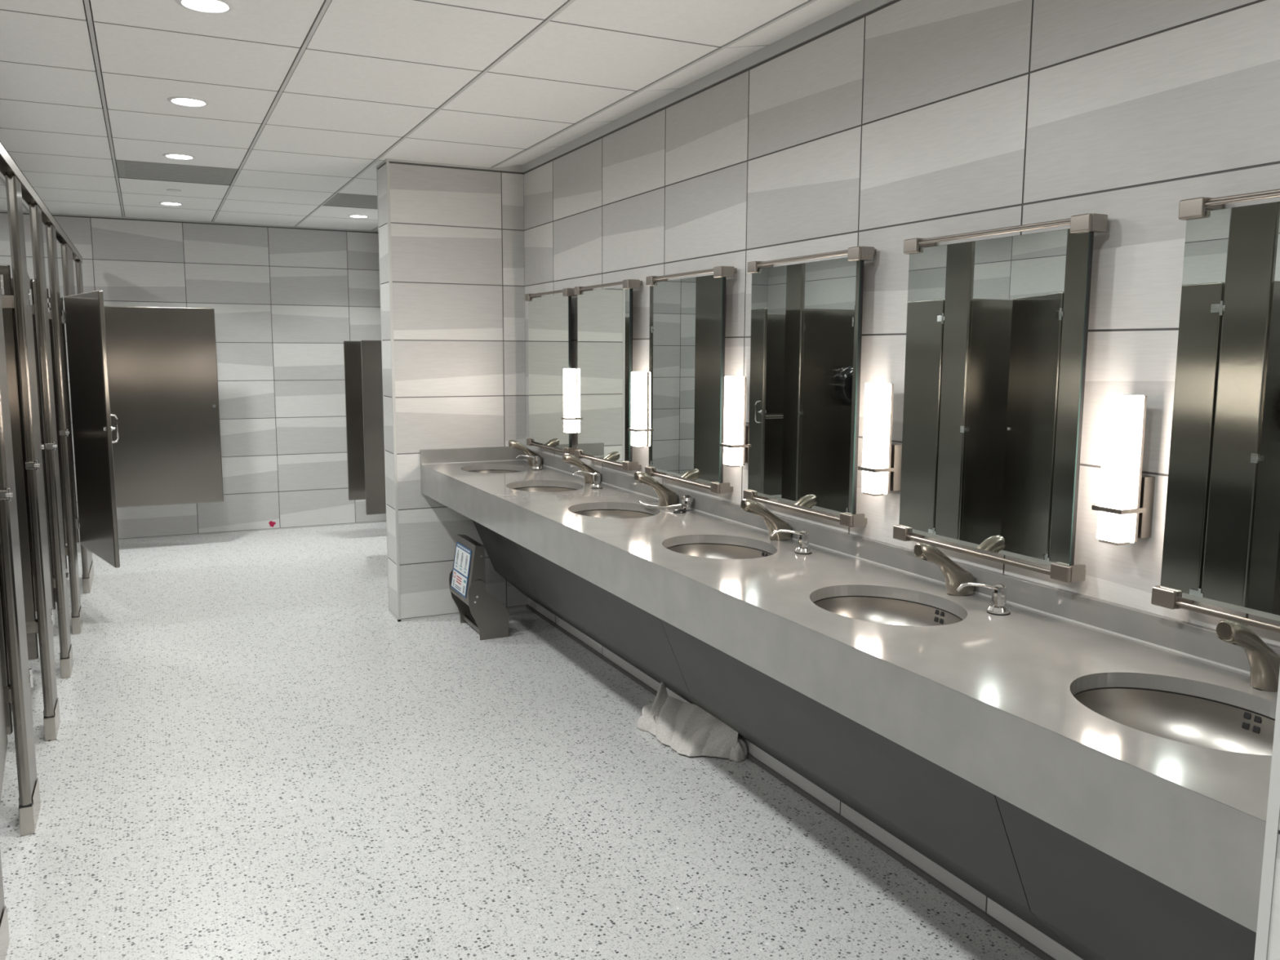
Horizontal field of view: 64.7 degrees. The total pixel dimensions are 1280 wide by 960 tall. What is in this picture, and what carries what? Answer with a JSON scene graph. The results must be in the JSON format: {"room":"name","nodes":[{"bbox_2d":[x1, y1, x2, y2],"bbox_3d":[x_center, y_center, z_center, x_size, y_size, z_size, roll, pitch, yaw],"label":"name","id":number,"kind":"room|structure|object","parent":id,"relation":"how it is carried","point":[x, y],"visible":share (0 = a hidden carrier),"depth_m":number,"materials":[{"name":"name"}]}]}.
{"room":"public restroom","nodes":[
{"label":"public restroom","id":0,"kind":"room"},
{"bbox_2d":[0,212,386,542],"bbox_3d":[-3.888,-0.759,7.821,3.750,2.462,0.002,-3,8,-26],"label":"wall","id":1,"kind":"structure","parent":0,"point":[286,302],"depth_m":8.21,"materials":[{"name":"tile"}]},
{"bbox_2d":[268,520,275,527],"bbox_3d":[-3.048,0.364,8.376,0.056,0.053,0.001,-3,8,-26],"label":"sticker","id":2,"kind":"object","parent":1,"relation":"attached to","point":[271,523],"visible":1,"depth_m":8.38,"materials":[{"name":"pink"}]},
{"bbox_2d":[65,520,526,622],"bbox_3d":[-3.120,0.645,6.538,3.879,0.010,3.309,-3,8,-26],"label":"baseboard","id":3,"kind":"structure","parent":1,"relation":"attached to","point":[521,606],"depth_m":8.07,"materials":[{"name":"grey"}]},
{"bbox_2d":[377,233,381,331],"bbox_3d":[-1.538,-0.678,7.273,0.002,2.462,3.049,-3,8,-26],"label":"wall","id":4,"kind":"structure","parent":0,"point":[378,233],"depth_m":8.52,"materials":[{"name":"tile"}]},
{"bbox_2d":[343,341,365,500],"bbox_3d":[-2.098,-0.468,7.968,0.426,1.243,0.036,-3,8,-26],"label":"privacy screen","id":5,"kind":"object","parent":4,"relation":"attached to","point":[352,349],"visible":0.36,"depth_m":7.89,"materials":[{"name":"silver metal"}]},
{"bbox_2d":[360,340,386,515],"bbox_3d":[-1.799,-0.381,7.363,0.420,1.258,0.036,-3,8,-26],"label":"privacy screen","id":6,"kind":"object","parent":4,"relation":"attached to","point":[371,350],"visible":0.36,"depth_m":7.29,"materials":[{"name":"silver metal"}]},
{"bbox_2d":[0,0,860,231],"bbox_3d":[-1.130,-1.300,2.172,3.879,0.053,12.364,-3,8,-26],"label":"ceiling","id":7,"kind":"structure","parent":0,"point":[306,98],"depth_m":3.79,"materials":[{"name":"tile"}]},
{"bbox_2d":[158,201,183,205],"bbox_3d":[-3.210,-1.893,6.920,0.158,0.009,0.158,-3,8,-26],"label":"recessed light","id":8,"kind":"object","parent":7,"relation":"in","point":[171,203],"visible":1,"depth_m":6.91,"materials":[{"name":"white"}]},
{"bbox_2d":[166,189,181,191],"bbox_3d":[-2.922,-1.816,6.337,0.084,0.006,0.084,-3,8,-26],"label":"sprinkler cover","id":9,"kind":"object","parent":7,"relation":"attached to","point":[171,190],"visible":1,"depth_m":6.33,"materials":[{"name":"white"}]},
{"bbox_2d":[115,160,237,185],"bbox_3d":[-2.629,-1.746,5.736,0.600,0.012,0.625,-3,8,-26],"label":"ceiling panel","id":10,"kind":"object","parent":7,"relation":"attached to","point":[126,169],"visible":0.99,"depth_m":5.72,"materials":[{"name":"grey"}]},
{"bbox_2d":[162,153,195,159],"bbox_3d":[-2.379,-1.671,5.218,0.158,0.009,0.158,-3,8,-26],"label":"recessed light","id":11,"kind":"object","parent":7,"relation":"in","point":[179,156],"visible":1,"depth_m":5.21,"materials":[{"name":"white"}]},
{"bbox_2d":[166,96,209,106],"bbox_3d":[-1.813,-1.520,4.059,0.158,0.009,0.158,-3,8,-26],"label":"recessed light","id":12,"kind":"object","parent":7,"relation":"in","point":[194,102],"visible":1,"depth_m":4.05,"materials":[{"name":"white"}]},
{"bbox_2d":[175,0,235,13],"bbox_3d":[-1.251,-1.371,2.908,0.158,0.009,0.158,-3,8,-26],"label":"recessed light","id":13,"kind":"object","parent":7,"relation":"in","point":[211,6],"visible":1,"depth_m":2.92,"materials":[{"name":"white"}]},
{"bbox_2d":[324,193,377,208],"bbox_3d":[-1.792,-1.882,6.834,0.590,0.012,0.625,-3,8,-26],"label":"ceiling panel","id":14,"kind":"object","parent":7,"relation":"attached to","point":[339,199],"visible":0.56,"depth_m":6.79,"materials":[{"name":"grey"}]},
{"bbox_2d":[347,214,368,217],"bbox_3d":[-2.096,-1.966,7.528,0.158,0.009,0.158,-3,8,-26],"label":"recessed light","id":15,"kind":"object","parent":7,"relation":"in","point":[349,215],"visible":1,"depth_m":7.51,"materials":[{"name":"white"}]},
{"bbox_2d":[377,161,527,619],"bbox_3d":[-1.041,-0.474,5.697,0.752,2.462,0.248,-3,8,-26],"label":"wall","id":16,"kind":"structure","parent":0,"point":[457,233],"depth_m":5.54,"materials":[{"name":"tile"}]},
{"bbox_2d":[376,159,400,619],"bbox_3d":[-1.375,-0.459,5.535,0.014,2.470,0.252,-3,8,-26],"label":"trim","id":17,"kind":"structure","parent":16,"relation":"attached to","point":[387,162],"depth_m":5.45,"materials":[{"name":"grey metal"}]},
{"bbox_2d":[0,522,1042,959],"bbox_3d":[-1.142,1.202,2.492,3.919,0.050,12.404,-3,8,-26],"label":"floor","id":18,"kind":"structure","parent":0,"point":[251,757],"depth_m":3.31,"materials":[{"name":"stone"}]},
{"bbox_2d":[0,851,9,959],"bbox_3d":[-1.551,0.133,2.315,0.050,2.112,0.222,-3,8,-26],"label":"pilaster","id":19,"kind":"object","parent":18,"relation":"on","point":[4,930],"visible":1,"depth_m":2.49,"materials":[{"name":"silver metal"}]},
{"bbox_2d":[0,645,8,802],"bbox_3d":[-1.757,0.095,2.674,0.057,1.485,0.650,-4,8,-31],"label":"door","id":20,"kind":"structure","parent":19,"relation":"attached to","point":[3,731],"depth_m":2.90,"materials":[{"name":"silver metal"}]},
{"bbox_2d":[0,284,40,835],"bbox_3d":[-1.918,0.035,3.065,0.050,2.112,0.222,-3,8,-26],"label":"pilaster","id":21,"kind":"object","parent":18,"relation":"on","point":[29,804],"visible":1,"depth_m":3.07,"materials":[{"name":"silver metal"}]},
{"bbox_2d":[0,568,13,734],"bbox_3d":[-2.616,0.086,2.711,1.526,1.485,0.072,-3,8,-26],"label":"divider","id":22,"kind":"object","parent":21,"relation":"attached to","point":[7,694],"visible":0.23,"depth_m":3.09,"materials":[{"name":"silver metal"}]},
{"bbox_2d":[0,274,33,711],"bbox_3d":[-2.205,0.005,3.355,0.650,1.485,0.057,6,9,39],"label":"door","id":23,"kind":"structure","parent":21,"relation":"attached to","point":[1,275],"depth_m":3.25,"materials":[{"name":"silver metal"}]},
{"bbox_2d":[4,171,60,741],"bbox_3d":[-2.284,-0.062,3.815,0.050,2.112,0.222,-3,8,-26],"label":"pilaster","id":24,"kind":"object","parent":18,"relation":"on","point":[51,719],"visible":1,"depth_m":3.76,"materials":[{"name":"silver metal"}]},
{"bbox_2d":[0,264,38,660],"bbox_3d":[-2.982,-0.012,3.461,1.526,1.485,0.072,-3,8,-26],"label":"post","id":25,"kind":"object","parent":24,"relation":"attached to","point":[7,299],"visible":0.48,"depth_m":3.77,"materials":[{"name":"silver metal"}]},
{"bbox_2d":[26,271,54,630],"bbox_3d":[-2.484,-0.099,4.164,0.057,1.485,0.628,-4,8,-31],"label":"door","id":26,"kind":"structure","parent":24,"relation":"attached to","point":[42,446],"depth_m":4.19,"materials":[{"name":"silver metal"}]},
{"bbox_2d":[0,141,82,263],"bbox_3d":[-1.430,-0.889,1.931,0.043,0.042,12.080,-3,8,-26],"label":"rail","id":27,"kind":"object","parent":24,"relation":"on","point":[7,163],"visible":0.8,"depth_m":4.22,"materials":[{"name":"silver metal"}]},
{"bbox_2d":[28,201,73,678],"bbox_3d":[-2.640,-0.158,4.545,0.050,2.112,0.222,-3,8,-26],"label":"pilaster","id":28,"kind":"object","parent":18,"relation":"on","point":[66,660],"visible":0.98,"depth_m":4.48,"materials":[{"name":"silver metal"}]},
{"bbox_2d":[10,277,55,611],"bbox_3d":[-3.338,-0.107,4.191,1.526,1.485,0.072,-3,8,-26],"label":"divider","id":29,"kind":"object","parent":28,"relation":"attached to","point":[33,306],"visible":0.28,"depth_m":4.49,"materials":[{"name":"silver metal"}]},
{"bbox_2d":[32,280,69,602],"bbox_3d":[-2.961,-0.174,4.727,0.602,1.485,0.059,3,8,19],"label":"door","id":30,"kind":"structure","parent":28,"relation":"attached to","point":[48,303],"depth_m":4.64,"materials":[{"name":"silver metal"}]},
{"bbox_2d":[44,222,82,634],"bbox_3d":[-2.985,-0.250,5.252,0.050,2.112,0.222,-3,8,-26],"label":"pilaster","id":31,"kind":"object","parent":18,"relation":"on","point":[76,614],"visible":0.94,"depth_m":5.19,"materials":[{"name":"silver metal"}]},
{"bbox_2d":[46,288,67,572],"bbox_3d":[-3.684,-0.199,4.898,1.526,1.485,0.072,-3,8,-26],"label":"divider","id":32,"kind":"object","parent":31,"relation":"attached to","point":[50,312],"visible":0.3,"depth_m":5.21,"materials":[{"name":"silver metal"}]},
{"bbox_2d":[60,240,93,593],"bbox_3d":[-3.499,-0.385,6.292,0.040,2.112,0.536,-3,8,-26],"label":"pilaster","id":33,"kind":"object","parent":18,"relation":"on","point":[87,566],"visible":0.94,"depth_m":6.16,"materials":[{"name":"silver metal"}]},
{"bbox_2d":[48,296,79,543],"bbox_3d":[-4.117,-0.315,5.786,1.526,1.485,0.072,-3,8,-26],"label":"divider","id":34,"kind":"object","parent":33,"relation":"attached to","point":[61,298],"visible":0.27,"depth_m":6.09,"materials":[{"name":"silver metal"}]},
{"bbox_2d":[62,290,119,568],"bbox_3d":[-3.106,-0.303,5.735,0.078,1.485,0.883,-6,10,-40],"label":"door","id":35,"kind":"structure","parent":33,"relation":"attached to","point":[83,313],"depth_m":5.63,"materials":[{"name":"silver metal"}]},
{"bbox_2d":[75,258,83,293],"bbox_3d":[-4.020,-0.524,7.358,0.040,2.112,0.206,-3,8,-26],"label":"pilaster","id":36,"kind":"object","parent":18,"relation":"on","point":[77,263],"visible":0.22,"depth_m":7.16,"materials":[{"name":"silver metal"}]},
{"bbox_2d":[103,306,223,507],"bbox_3d":[-3.588,-0.537,7.462,0.889,1.465,0.057,-3,8,-26],"label":"door","id":37,"kind":"structure","parent":36,"relation":"attached to","point":[162,361],"depth_m":7.48,"materials":[{"name":"silver metal"}]},
{"bbox_2d":[448,534,508,639],"bbox_3d":[-0.861,0.558,5.378,0.217,0.498,0.376,-3,8,-26],"label":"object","id":38,"kind":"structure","parent":18,"relation":"on","point":[467,581],"depth_m":5.24,"materials":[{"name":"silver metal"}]},
{"bbox_2d":[636,681,747,762],"bbox_3d":[0.165,0.934,3.901,0.212,0.132,0.591,-4,9,-32],"label":"towel","id":39,"kind":"object","parent":18,"relation":"on","point":[688,729],"visible":0.99,"depth_m":3.83,"materials":[{"name":"fabric"}]},
{"bbox_2d":[523,0,1279,959],"bbox_3d":[0.389,-0.201,3.621,0.002,2.462,4.771,-3,8,-26],"label":"wall","id":40,"kind":"structure","parent":0,"point":[900,121],"depth_m":2.66,"materials":[{"name":"tile"}]},
{"bbox_2d":[0,0,894,232],"bbox_3d":[-1.130,-1.299,2.172,3.919,0.067,12.404,-3,8,-26],"label":"trim","id":41,"kind":"structure","parent":40,"relation":"attached to","point":[861,7],"depth_m":3.88,"materials":[{"name":"grey"}]},
{"bbox_2d":[472,520,572,626],"bbox_3d":[-0.675,0.412,5.444,0.392,0.641,0.729,-3,8,-26],"label":"panel","id":42,"kind":"object","parent":40,"relation":"attached to","point":[503,553],"visible":0.69,"depth_m":5.40,"materials":[{"name":"laminate"}]},
{"bbox_2d":[524,288,577,455],"bbox_3d":[-0.455,-0.563,5.239,0.078,0.817,0.606,-3,8,-26],"label":"wall mirror","id":43,"kind":"object","parent":40,"relation":"attached to","point":[549,317],"visible":0.88,"depth_m":5.21,"materials":[{"name":"silver mirror"}]},
{"bbox_2d":[560,368,577,434],"bbox_3d":[-0.323,-0.388,4.955,0.109,0.318,0.074,-3,8,-26],"label":"wall lamp","id":44,"kind":"object","parent":40,"relation":"attached to","point":[570,375],"visible":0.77,"depth_m":4.93,"materials":[{"name":"white glass"}]},
{"bbox_2d":[573,279,642,471],"bbox_3d":[-0.150,-0.482,4.615,0.078,0.817,0.606,-3,8,-26],"label":"wall mirror","id":45,"kind":"object","parent":40,"relation":"attached to","point":[605,316],"visible":0.98,"depth_m":4.56,"materials":[{"name":"silver mirror"}]},
{"bbox_2d":[514,542,720,720],"bbox_3d":[-0.167,0.547,4.403,0.392,0.641,1.597,-3,8,-26],"label":"panel","id":46,"kind":"object","parent":40,"relation":"attached to","point":[635,635],"visible":0.65,"depth_m":4.22,"materials":[{"name":"laminate"}]},
{"bbox_2d":[627,371,648,448],"bbox_3d":[0.015,-0.298,4.264,0.109,0.318,0.074,-3,8,-26],"label":"wall lamp","id":47,"kind":"object","parent":40,"relation":"attached to","point":[639,428],"visible":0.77,"depth_m":4.24,"materials":[{"name":"white glass"}]},
{"bbox_2d":[644,266,736,493],"bbox_3d":[0.188,-0.392,3.923,0.078,0.817,0.606,-3,8,-26],"label":"wall mirror","id":48,"kind":"object","parent":40,"relation":"attached to","point":[687,316],"visible":0.94,"depth_m":3.87,"materials":[{"name":"silver mirror"}]},
{"bbox_2d":[720,375,749,466],"bbox_3d":[0.350,-0.208,3.577,0.109,0.318,0.074,-3,8,-26],"label":"wall lamp","id":49,"kind":"object","parent":40,"relation":"attached to","point":[735,451],"visible":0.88,"depth_m":3.55,"materials":[{"name":"white glass"}]},
{"bbox_2d":[525,604,1056,959],"bbox_3d":[0.383,1.012,3.776,0.022,0.016,4.771,-3,8,-26],"label":"baseboard","id":50,"kind":"structure","parent":40,"relation":"attached to","point":[984,915],"depth_m":3.08,"materials":[{"name":"grey tile"}]},
{"bbox_2d":[742,246,875,527],"bbox_3d":[0.527,-0.301,3.228,0.078,0.817,0.606,-3,8,-26],"label":"wall mirror","id":51,"kind":"object","parent":40,"relation":"attached to","point":[806,317],"visible":0.91,"depth_m":3.17,"materials":[{"name":"silver mirror"}]},
{"bbox_2d":[420,446,1279,932],"bbox_3d":[0.112,0.214,3.538,0.610,0.238,4.768,-3,8,-26],"label":"countertop","id":52,"kind":"structure","parent":40,"relation":"attached to","point":[988,700],"depth_m":2.14,"materials":[{"name":"stone"}]},
{"bbox_2d":[467,469,520,473],"bbox_3d":[-0.769,0.033,5.349,0.390,0.129,0.470,-3,8,-26],"label":"sink basin","id":53,"kind":"object","parent":52,"relation":"in","point":[486,471],"visible":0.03,"depth_m":5.54,"materials":[{"name":"silver metal"}]},
{"bbox_2d":[508,440,542,466],"bbox_3d":[-0.615,-0.147,5.456,0.190,0.144,0.054,-3,8,-26],"label":"faucet","id":54,"kind":"object","parent":52,"relation":"on","point":[514,444],"visible":0.86,"depth_m":5.44,"materials":[{"name":"silver metal"}]},
{"bbox_2d":[515,454,542,470],"bbox_3d":[-0.580,-0.095,5.310,0.136,0.077,0.054,2,8,17],"label":"soap dispenser","id":55,"kind":"object","parent":52,"relation":"on","point":[536,459],"visible":1,"depth_m":5.29,"materials":[{"name":"silver metal"}]},
{"bbox_2d":[513,486,576,492],"bbox_3d":[-0.440,0.121,4.677,0.390,0.129,0.470,-3,8,-26],"label":"sink basin","id":56,"kind":"object","parent":52,"relation":"in","point":[538,489],"visible":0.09,"depth_m":4.87,"materials":[{"name":"silver metal"}]},
{"bbox_2d":[562,453,601,483],"bbox_3d":[-0.271,-0.056,4.751,0.190,0.144,0.054,-3,8,-26],"label":"faucet","id":57,"kind":"object","parent":52,"relation":"on","point":[567,458],"visible":0.86,"depth_m":4.74,"materials":[{"name":"metal"}]},
{"bbox_2d":[573,471,602,488],"bbox_3d":[-0.236,-0.004,4.610,0.136,0.077,0.054,2,8,17],"label":"soap dispenser","id":58,"kind":"object","parent":52,"relation":"on","point":[597,477],"visible":1,"depth_m":4.59,"materials":[{"name":"silver metal"}]},
{"bbox_2d":[573,509,653,518],"bbox_3d":[-0.103,0.211,3.986,0.390,0.129,0.470,-3,8,-26],"label":"sink basin","id":59,"kind":"object","parent":52,"relation":"in","point":[606,513],"visible":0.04,"depth_m":4.17,"materials":[{"name":"silver metal"}]},
{"bbox_2d":[634,471,678,506],"bbox_3d":[0.068,0.035,4.058,0.190,0.144,0.054,-3,8,-26],"label":"faucet","id":60,"kind":"object","parent":52,"relation":"on","point":[667,497],"visible":0.87,"depth_m":4.05,"materials":[{"name":"metal"}]},
{"bbox_2d":[639,494,693,510],"bbox_3d":[0.100,0.082,4.016,0.240,0.061,0.049,4,8,26],"label":"soap dispenser","id":61,"kind":"object","parent":52,"relation":"on","point":[686,500],"visible":0.98,"depth_m":3.96,"materials":[{"name":"silver metal"}]},
{"bbox_2d":[672,508,686,513],"bbox_3d":[0.153,0.119,3.913,0.052,0.014,0.052,-3,8,-26],"label":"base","id":62,"kind":"object","parent":52,"relation":"on","point":[677,510],"visible":1,"depth_m":3.90,"materials":[{"name":"silver metal"}]},
{"bbox_2d":[666,542,772,559],"bbox_3d":[0.253,0.306,3.258,0.390,0.129,0.470,-3,8,-26],"label":"sink basin","id":63,"kind":"object","parent":52,"relation":"in","point":[711,550],"visible":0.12,"depth_m":3.44,"materials":[{"name":"silver metal"}]},
{"bbox_2d":[740,498,792,541],"bbox_3d":[0.420,0.129,3.337,0.190,0.144,0.054,-3,8,-26],"label":"faucet","id":64,"kind":"object","parent":52,"relation":"on","point":[773,522],"visible":0.98,"depth_m":3.33,"materials":[{"name":"metal"}]},
{"bbox_2d":[770,528,812,554],"bbox_3d":[0.467,0.188,3.136,0.136,0.077,0.054,0,7,-3],"label":"soap dispenser","id":65,"kind":"object","parent":52,"relation":"on","point":[803,535],"visible":1,"depth_m":3.12,"materials":[{"name":"silver metal"}]},
{"bbox_2d":[813,595,963,626],"bbox_3d":[0.611,0.402,2.524,0.390,0.129,0.470,-3,8,-26],"label":"sink basin","id":66,"kind":"object","parent":52,"relation":"in","point":[888,611],"visible":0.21,"depth_m":2.70,"materials":[{"name":"silver metal"}]},
{"bbox_2d":[914,542,975,595],"bbox_3d":[0.784,0.226,2.592,0.190,0.144,0.054,-3,8,-26],"label":"faucet","id":67,"kind":"object","parent":52,"relation":"on","point":[954,575],"visible":0.98,"depth_m":2.58,"materials":[{"name":"metal"}]},
{"bbox_2d":[955,582,1010,615],"bbox_3d":[0.821,0.281,2.428,0.136,0.077,0.054,1,7,2],"label":"soap dispenser","id":68,"kind":"object","parent":52,"relation":"on","point":[999,590],"visible":1,"depth_m":2.41,"materials":[{"name":"silver metal"}]},
{"bbox_2d":[1073,687,1275,755],"bbox_3d":[0.969,0.497,1.791,0.390,0.129,0.470,-3,8,-26],"label":"sink basin","id":69,"kind":"object","parent":52,"relation":"in","point":[1193,720],"visible":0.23,"depth_m":1.95,"materials":[{"name":"silver metal"}]},
{"bbox_2d":[1215,619,1279,692],"bbox_3d":[1.137,0.320,1.869,0.190,0.144,0.054,-3,8,-26],"label":"faucet","id":70,"kind":"object","parent":52,"relation":"on","point":[1264,661],"visible":0.99,"depth_m":1.85,"materials":[{"name":"metal"}]},
{"bbox_2d":[660,618,1084,959],"bbox_3d":[0.530,0.734,2.975,0.392,0.641,1.597,-3,8,-26],"label":"panel","id":71,"kind":"object","parent":40,"relation":"attached to","point":[957,824],"visible":0.64,"depth_m":2.71,"materials":[{"name":"laminate"}]},
{"bbox_2d":[857,382,902,496],"bbox_3d":[0.690,-0.117,2.881,0.109,0.318,0.074,-3,8,-26],"label":"wall lamp","id":72,"kind":"object","parent":40,"relation":"attached to","point":[881,468],"visible":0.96,"depth_m":2.86,"materials":[{"name":"white glass"}]},
{"bbox_2d":[524,448,1279,671],"bbox_3d":[0.378,0.127,3.659,0.018,0.065,4.766,-3,8,-26],"label":"backsplash","id":73,"kind":"structure","parent":40,"relation":"attached to","point":[1190,638],"depth_m":2.49,"materials":[{"name":"stone"}]},
{"bbox_2d":[893,213,1107,582],"bbox_3d":[0.873,-0.209,2.520,0.078,0.817,0.606,-3,8,-26],"label":"wall mirror","id":74,"kind":"object","parent":40,"relation":"attached to","point":[997,329],"visible":1,"depth_m":2.46,"materials":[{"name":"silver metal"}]},
{"bbox_2d":[1091,393,1155,545],"bbox_3d":[1.041,-0.024,2.163,0.109,0.318,0.074,-3,8,-26],"label":"wall lamp","id":75,"kind":"object","parent":40,"relation":"attached to","point":[1125,507],"visible":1,"depth_m":2.14,"materials":[{"name":"white glass"}]},
{"bbox_2d":[995,795,1256,959],"bbox_3d":[1.062,0.875,1.887,0.392,0.641,0.836,-3,8,-26],"label":"panel","id":76,"kind":"object","parent":40,"relation":"attached to","point":[1100,905],"visible":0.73,"depth_m":2.01,"materials":[{"name":"laminate"}]},
{"bbox_2d":[1151,188,1279,632],"bbox_3d":[1.227,-0.114,1.794,0.078,0.817,0.606,-3,8,-26],"label":"wall mirror","id":77,"kind":"object","parent":40,"relation":"attached to","point":[1221,540],"visible":1,"depth_m":1.94,"materials":[{"name":"silver mirror"}]},
{"bbox_2d":[1266,819,1279,959],"bbox_3d":[2.028,0.345,-0.588,0.752,2.462,4.302,-3,8,-26],"label":"wall","id":78,"kind":"structure","parent":0,"point":[1273,948],"depth_m":1.20,"materials":[{"name":"tile"}]},
{"bbox_2d":[1253,669,1279,959],"bbox_3d":[0.759,0.111,1.166,0.014,2.470,0.014,-3,8,-26],"label":"trim","id":79,"kind":"structure","parent":78,"relation":"attached to","point":[1272,831],"depth_m":1.21,"materials":[{"name":"grey"}]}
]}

